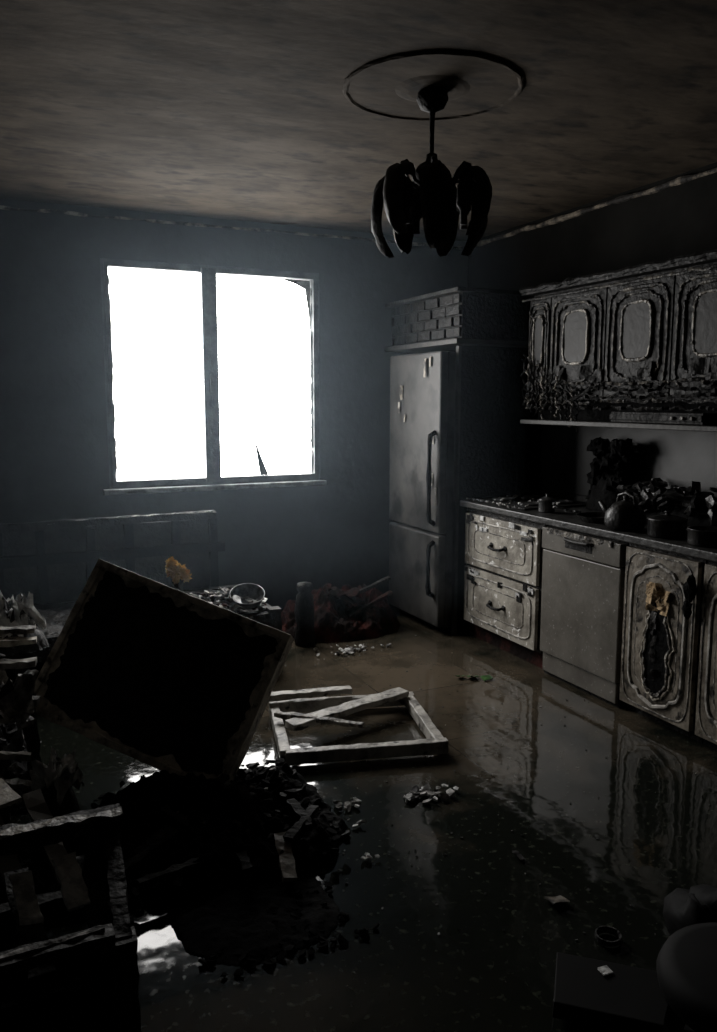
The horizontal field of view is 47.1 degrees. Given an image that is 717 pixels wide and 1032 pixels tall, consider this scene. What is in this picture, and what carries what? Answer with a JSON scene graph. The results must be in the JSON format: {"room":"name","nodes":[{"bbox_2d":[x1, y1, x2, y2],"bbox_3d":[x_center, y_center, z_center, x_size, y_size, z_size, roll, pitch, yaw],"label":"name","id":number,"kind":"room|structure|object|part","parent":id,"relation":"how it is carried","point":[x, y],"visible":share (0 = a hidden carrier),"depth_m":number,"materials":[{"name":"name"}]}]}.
{"room":"fire-damaged room","nodes":[
{"label":"fire-damaged room","id":0,"kind":"room"},
{"bbox_2d":[0,198,467,611],"bbox_3d":[-1.329,-0.573,5.315,4.650,2.650,0.120,-4,9,-24],"label":"wall","id":1,"kind":"structure","parent":0,"point":[54,464],"depth_m":5.39,"materials":[{"name":"grey paint"}]},
{"bbox_2d":[100,258,319,488],"bbox_3d":[-0.926,-0.914,5.402,1.435,1.410,0.135,-4,9,-24],"label":"window","id":2,"kind":"structure","parent":1,"relation":"in","point":[208,273],"depth_m":5.34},
{"bbox_2d":[254,279,310,474],"bbox_3d":[-0.522,-0.946,5.629,0.420,1.320,0.005,-4,9,-24],"label":"shard","id":3,"kind":"object","parent":2,"relation":"attached to","point":[305,284],"visible":1,"depth_m":5.63,"materials":[{"name":"clear glass"}]},
{"bbox_2d":[103,480,326,494],"bbox_3d":[-0.919,-0.193,5.476,1.505,0.033,0.070,-4,9,-24],"label":"window sill","id":4,"kind":"structure","parent":1,"relation":"attached to","point":[309,482],"depth_m":5.42,"materials":[{"name":"paint"}]},
{"bbox_2d":[0,205,464,249],"bbox_3d":[-1.300,-1.827,5.074,4.650,0.033,0.028,-4,9,-24],"label":"trim","id":5,"kind":"structure","parent":1,"relation":"attached to","point":[73,213],"depth_m":5.20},
{"bbox_2d":[0,604,716,1031],"bbox_3d":[0.148,1.234,2.327,4.950,0.107,7.250,-4,9,-24],"label":"floor","id":6,"kind":"structure","parent":0,"point":[407,977],"depth_m":2.78,"materials":[{"name":"brown liquid"}]},
{"bbox_2d":[0,591,48,820],"bbox_3d":[-1.808,0.718,3.152,1.200,0.713,1.240,-4,9,-24],"label":"furniture","id":7,"kind":"object","parent":6,"relation":"on","point":[19,631],"visible":0.97,"depth_m":3.17,"materials":[{"name":"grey wood"}]},
{"bbox_2d":[0,778,67,903],"bbox_3d":[-1.106,0.975,2.518,0.480,0.374,0.514,-4,9,-24],"label":"boards","id":8,"kind":"object","parent":6,"relation":"on","point":[38,860],"visible":0.3,"depth_m":2.47,"materials":[{"name":"brown wood"}]},
{"bbox_2d":[29,747,83,851],"bbox_3d":[-1.008,0.962,2.764,0.167,0.331,0.190,-4,9,-24],"label":"scraps","id":9,"kind":"object","parent":6,"relation":"on","point":[56,779],"visible":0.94,"depth_m":2.75,"materials":[{"name":"brown wood"}]},
{"bbox_2d":[0,803,140,1031],"bbox_3d":[-0.988,1.046,1.975,0.885,0.380,0.483,-4,9,-24],"label":"wooden crate","id":10,"kind":"object","parent":6,"relation":"on","point":[64,983],"visible":1,"depth_m":2.02,"materials":[{"name":"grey wood"}]},
{"bbox_2d":[0,510,281,662],"bbox_3d":[-1.646,0.467,4.521,2.282,0.812,0.869,-4,9,-24],"label":"bed","id":11,"kind":"object","parent":6,"relation":"on","point":[53,561],"visible":0.43,"depth_m":4.91,"materials":[{"name":"grey fabric"}]},
{"bbox_3d":[-1.610,0.564,4.515,2.165,0.223,0.715,-4,9,-24],"label":"burnt seat","id":12,"kind":"part","parent":11,"relation":"part of","materials":[{"name":"brown fabric"}]},
{"bbox_2d":[165,556,191,591],"bbox_3d":[-1.003,0.387,4.592,0.135,0.332,0.101,1,8,6],"label":"scrap","id":13,"kind":"object","parent":11,"relation":"on","point":[178,572],"visible":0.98,"depth_m":4.57,"materials":[{"name":"brown paper"}]},
{"bbox_2d":[230,583,264,609],"bbox_3d":[-0.626,0.461,4.633,0.197,0.129,0.183,-4,9,-24],"label":"metal bowl","id":14,"kind":"object","parent":11,"relation":"on","point":[253,591],"visible":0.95,"depth_m":4.69,"materials":[{"name":"silver metal"}]},
{"bbox_2d":[34,559,293,780],"bbox_3d":[-0.783,0.622,3.362,1.035,0.854,0.529,2,8,15],"label":"table","id":15,"kind":"object","parent":6,"relation":"on","point":[158,675],"visible":0.89,"depth_m":3.27,"materials":[{"name":"brown wood"}]},
{"bbox_2d":[82,758,379,977],"bbox_3d":[-0.431,1.044,2.738,0.880,0.180,1.219,-4,9,-24],"label":"debris heap","id":16,"kind":"object","parent":6,"relation":"on","point":[235,861],"visible":0.87,"depth_m":2.59,"materials":[{"name":"brown wood"}]},
{"bbox_2d":[294,582,314,646],"bbox_3d":[-0.331,0.599,5.075,0.137,0.395,0.139,-4,9,-24],"label":"canister","id":17,"kind":"object","parent":6,"relation":"on","point":[304,605],"visible":1,"depth_m":5.03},
{"bbox_2d":[281,576,399,642],"bbox_3d":[-0.140,0.579,5.464,0.860,0.335,0.680,-4,9,-24],"label":"heap","id":18,"kind":"object","parent":6,"relation":"on","point":[362,612],"visible":0.86,"depth_m":5.32,"materials":[{"name":"brown wood"}]},
{"bbox_2d":[314,643,390,655],"bbox_3d":[-0.036,0.799,4.969,0.499,0.031,0.178,-4,9,-24],"label":"fragments","id":19,"kind":"object","parent":6,"relation":"on","point":[350,650],"visible":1,"depth_m":4.93,"materials":[{"name":"white wood"}]},
{"bbox_2d":[268,685,448,765],"bbox_3d":[-0.048,0.925,3.723,0.758,0.107,0.639,-2,8,-11],"label":"wooden frame","id":20,"kind":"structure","parent":6,"relation":"on","point":[289,704],"depth_m":3.65,"materials":[{"name":"white paint"}]},
{"bbox_2d":[333,783,458,860],"bbox_3d":[0.176,1.078,2.974,0.550,0.038,0.419,-4,9,-24],"label":"fragments","id":21,"kind":"object","parent":6,"relation":"on","point":[425,790],"visible":1,"depth_m":3.10,"materials":[{"name":"grey stone"}]},
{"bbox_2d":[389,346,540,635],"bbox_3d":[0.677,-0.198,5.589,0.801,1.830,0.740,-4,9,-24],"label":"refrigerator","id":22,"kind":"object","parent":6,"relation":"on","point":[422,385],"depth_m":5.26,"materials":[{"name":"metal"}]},
{"bbox_3d":[0.386,0.380,5.557,0.055,0.595,0.700,-4,9,-24],"label":"door","id":23,"kind":"part","parent":22,"relation":"part of","materials":[{"name":"metal"}]},
{"bbox_3d":[0.386,-0.494,5.434,0.055,1.140,0.700,-4,9,-24],"label":"door","id":24,"kind":"part","parent":22,"relation":"part of","materials":[{"name":"metal"}]},
{"bbox_3d":[0.898,-0.158,5.305,0.640,1.830,0.035,-4,9,-24],"label":"fridge side panel","id":25,"kind":"part","parent":22,"relation":"part of","materials":[{"name":"black metal"}]},
{"bbox_2d":[456,675,492,680],"bbox_3d":[0.627,0.872,4.465,0.209,0.025,0.074,1,8,10],"label":"scrap","id":26,"kind":"object","parent":6,"relation":"on","point":[484,677],"visible":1,"depth_m":4.45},
{"bbox_2d":[464,508,548,668],"bbox_3d":[1.078,0.388,4.996,0.633,0.835,0.790,-4,9,-24],"label":"base cabinet","id":27,"kind":"object","parent":6,"relation":"on","point":[504,554],"visible":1,"depth_m":4.83,"materials":[{"name":"brown wood"}]},
{"bbox_3d":[0.818,0.531,4.901,0.065,0.359,0.740,-4,9,-24],"label":"drawer","id":28,"kind":"part","parent":27,"relation":"part of","materials":[{"name":"white paint"}]},
{"bbox_3d":[0.818,0.182,4.852,0.065,0.325,0.740,-4,9,-24],"label":"drawer","id":29,"kind":"part","parent":27,"relation":"part of","materials":[{"name":"white paint"}]},
{"bbox_2d":[513,851,612,975],"bbox_3d":[0.601,1.147,2.422,0.076,0.055,0.660,-1,8,-9],"label":"paper scrap","id":30,"kind":"object","parent":6,"relation":"on","point":[605,970],"visible":1,"depth_m":2.46,"materials":[{"name":"white paper"}]},
{"bbox_2d":[540,525,629,707],"bbox_3d":[1.380,0.482,4.349,0.629,0.830,0.600,-4,9,-24],"label":"dishwasher","id":31,"kind":"object","parent":6,"relation":"on","point":[582,598],"visible":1,"depth_m":4.19,"materials":[{"name":"white metal"}]},
{"bbox_3d":[1.125,0.150,4.184,0.067,0.118,0.600,-4,9,-24],"label":"control panel","id":32,"kind":"part","parent":31,"relation":"part of","materials":[{"name":"grey metal"}]},
{"bbox_2d":[595,926,621,946],"bbox_3d":[0.700,1.179,2.303,0.072,0.018,0.072,-4,9,-24],"label":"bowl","id":33,"kind":"object","parent":6,"relation":"on","point":[601,929],"visible":1,"depth_m":2.31,"materials":[{"name":"grey metal"}]},
{"bbox_2d":[552,952,694,1031],"bbox_3d":[0.693,1.196,2.035,0.440,0.035,0.416,-4,9,-24],"label":"box","id":34,"kind":"object","parent":6,"relation":"on","point":[629,999],"depth_m":2.02,"materials":[{"name":"black cardboard"}]},
{"bbox_2d":[619,543,707,742],"bbox_3d":[1.602,0.550,3.852,0.646,0.835,0.468,-4,9,-24],"label":"base cabinet","id":35,"kind":"object","parent":6,"relation":"on","point":[662,612],"visible":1,"depth_m":3.70,"materials":[{"name":"brown wood"}]},
{"bbox_3d":[1.414,0.347,3.515,0.050,0.203,0.065,1,8,6],"label":"handle","id":36,"kind":"part","parent":35,"relation":"part of","materials":[{"name":"black metal"}]},
{"bbox_2d":[656,922,716,1031],"bbox_3d":[0.802,1.099,1.706,0.360,0.354,0.360,-4,9,-24],"label":"stool","id":37,"kind":"object","parent":6,"relation":"on","point":[686,963],"visible":1,"depth_m":1.69,"materials":[{"name":"black"}]},
{"bbox_3d":[0.802,0.964,1.687,0.360,0.080,0.360,-4,9,-24],"label":"seat","id":38,"kind":"part","parent":37,"relation":"part of","materials":[{"name":"black plastic"}]},
{"bbox_2d":[663,884,716,934],"bbox_3d":[0.985,1.119,2.275,0.251,0.240,0.207,1,8,8],"label":"lump","id":39,"kind":"object","parent":6,"relation":"on","point":[682,908],"visible":0.53,"depth_m":2.28,"materials":[{"name":"black plastic"}]},
{"bbox_2d":[695,560,716,749],"bbox_3d":[1.800,0.610,3.425,0.646,0.835,0.486,-4,9,-24],"label":"base cabinet","id":40,"kind":"object","parent":6,"relation":"on","point":[706,707],"visible":1,"depth_m":3.48,"materials":[{"name":"brown wood"}]},
{"bbox_3d":[2.202,0.732,2.561,0.644,0.835,0.479,-4,9,-24],"label":"base cabinet","id":41,"kind":"object","parent":6,"relation":"on","visible":0},
{"bbox_2d":[460,489,716,561],"bbox_3d":[1.618,0.091,3.791,0.626,0.080,3.345,-4,9,-24],"label":"countertop","id":42,"kind":"structure","parent":41,"relation":"on","point":[560,518],"depth_m":4.19,"materials":[{"name":"black stone"}]},
{"bbox_2d":[466,497,522,508],"bbox_3d":[0.809,-0.076,4.895,0.063,0.021,0.546,-4,9,-24],"label":"debris","id":43,"kind":"object","parent":42,"relation":"on","point":[467,498],"visible":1,"depth_m":4.85,"materials":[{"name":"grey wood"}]},
{"bbox_2d":[474,495,586,509],"bbox_3d":[1.053,-0.098,5.022,0.480,0.031,0.540,-4,9,-24],"label":"cooktop","id":44,"kind":"object","parent":42,"relation":"in","point":[527,502],"visible":0.86,"depth_m":4.96,"materials":[{"name":"metal"}]},
{"bbox_2d":[537,494,555,512],"bbox_3d":[1.052,-0.073,4.591,0.094,0.102,0.139,1,8,5],"label":"saucepan","id":45,"kind":"object","parent":42,"relation":"on","point":[546,503],"visible":0.99,"depth_m":4.56,"materials":[{"name":"metal"}]},
{"bbox_2d":[553,506,604,522],"bbox_3d":[1.223,-0.012,4.321,0.240,0.056,0.375,-4,9,-24],"label":"frying pan","id":46,"kind":"object","parent":42,"relation":"on","point":[593,517],"visible":0.77,"depth_m":4.35,"materials":[{"name":"metal"}]},
{"bbox_2d":[585,437,634,511],"bbox_3d":[1.418,-0.238,4.638,0.178,0.415,0.350,-4,9,-24],"label":"plant","id":47,"kind":"object","parent":42,"relation":"on","point":[610,467],"visible":0.9,"depth_m":4.59,"materials":[{"name":"black plant"}]},
{"bbox_2d":[598,491,646,531],"bbox_3d":[1.295,-0.032,4.008,0.194,0.183,0.226,0,8,0],"label":"kettle","id":48,"kind":"object","parent":42,"relation":"on","point":[625,514],"visible":1,"depth_m":3.93,"materials":[{"name":"metal"}]},
{"bbox_2d":[616,478,716,531],"bbox_3d":[1.680,-0.035,3.888,0.346,0.268,1.240,-4,9,-24],"label":"pile","id":49,"kind":"object","parent":42,"relation":"on","point":[700,508],"visible":0.84,"depth_m":4.01,"materials":[{"name":"ceramic"}]},
{"bbox_2d":[647,511,687,538],"bbox_3d":[1.419,0.035,3.777,0.178,0.116,0.178,3,9,20],"label":"cooking pot","id":50,"kind":"object","parent":42,"relation":"on","point":[665,526],"visible":1,"depth_m":3.71,"materials":[{"name":"metal"}]},
{"bbox_2d":[686,526,716,547],"bbox_3d":[1.510,0.089,3.558,0.168,0.070,0.171,3,8,19],"label":"cooking pot","id":51,"kind":"object","parent":42,"relation":"on","point":[701,536],"visible":1,"depth_m":3.51,"materials":[{"name":"metal"}]},
{"bbox_2d":[0,0,716,241],"bbox_3d":[0.148,-1.486,1.943,4.950,0.100,7.250,-4,9,-24],"label":"ceiling","id":52,"kind":"structure","parent":0,"point":[239,110],"depth_m":3.21,"materials":[{"name":"grey paint"}]},
{"bbox_2d":[371,88,491,257],"bbox_3d":[0.273,-1.283,3.112,0.449,0.597,0.493,-4,9,-24],"label":"chandelier","id":53,"kind":"object","parent":52,"relation":"hanging from","point":[432,196],"visible":1,"depth_m":3.01,"materials":[{"name":"black metal"}]},
{"bbox_2d":[342,50,523,120],"bbox_3d":[0.276,-1.586,3.060,0.670,0.014,0.672,-4,9,-24],"label":"ceiling medallion","id":54,"kind":"object","parent":52,"relation":"attached to","point":[475,84],"depth_m":3.00,"materials":[{"name":"grey paint"}]},
{"bbox_2d":[468,162,716,502],"bbox_3d":[2.328,-0.265,3.128,0.150,2.650,7.250,-4,9,-24],"label":"wall","id":55,"kind":"structure","parent":0,"point":[678,220],"depth_m":4.73,"materials":[{"name":"grey paint"}]},
{"bbox_2d":[385,287,533,352],"bbox_3d":[0.699,-1.293,5.534,0.680,0.335,0.980,-4,9,-24],"label":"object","id":56,"kind":"object","parent":55,"relation":"attached to","point":[443,320],"visible":0.97,"depth_m":5.17,"materials":[{"name":"grey brick"}]},
{"bbox_2d":[475,168,716,246],"bbox_3d":[2.249,-1.532,2.913,0.046,0.050,6.951,-4,9,-24],"label":"trim","id":57,"kind":"structure","parent":55,"relation":"attached to","point":[683,179],"depth_m":4.71,"materials":[{"name":"grey wood"}]},
{"bbox_2d":[519,249,716,431],"bbox_3d":[1.673,-0.780,3.796,0.408,0.829,2.633,-4,9,-24],"label":"upper cabinet","id":58,"kind":"object","parent":55,"relation":"attached to","point":[635,347],"visible":1,"depth_m":4.13,"materials":[{"name":"grey wood"}]},
{"bbox_3d":[1.047,-0.941,4.800,0.065,0.638,0.197,-4,9,-24],"label":"door","id":59,"kind":"part","parent":58,"relation":"part of","materials":[{"name":"black wood"}]},
{"bbox_3d":[1.181,-0.899,4.505,0.070,0.638,0.456,-4,9,-24],"label":"door","id":60,"kind":"part","parent":58,"relation":"part of","materials":[{"name":"grey wood"}]},
{"bbox_3d":[1.673,-1.146,3.744,0.408,0.089,2.633,-4,9,-24],"label":"crown moulding","id":61,"kind":"part","parent":58,"relation":"part of","materials":[{"name":"grey wood"}]},
{"bbox_2d":[520,400,716,431],"bbox_3d":[1.687,-0.470,3.830,0.390,0.140,2.600,-4,9,-24],"label":"shelf","id":62,"kind":"object","parent":58,"relation":"attached to","point":[681,415],"depth_m":4.15,"materials":[{"name":"grey wood"}]},
{"bbox_3d":[1.377,-0.840,4.089,0.066,0.638,0.448,-4,9,-24],"label":"door","id":63,"kind":"part","parent":58,"relation":"part of","materials":[{"name":"grey wood"}]},
{"bbox_2d":[610,412,716,424],"bbox_3d":[1.583,-0.485,4.057,0.370,0.052,0.600,-4,9,-24],"label":"range hood","id":64,"kind":"object","parent":58,"relation":"attached to","point":[617,418],"depth_m":3.93,"materials":[{"name":"grey metal"}]},
{"bbox_3d":[1.571,-0.780,3.667,0.070,0.640,0.472,-4,9,-24],"label":"door","id":65,"kind":"part","parent":58,"relation":"part of","materials":[{"name":"grey wood"}]},
{"bbox_2d":[540,425,716,496],"bbox_3d":[1.897,-0.179,3.880,0.015,0.420,3.340,-4,9,-24],"label":"backsplash","id":66,"kind":"structure","parent":55,"relation":"attached to","point":[679,458],"depth_m":4.57,"materials":[{"name":"grey paint"}]}
]}

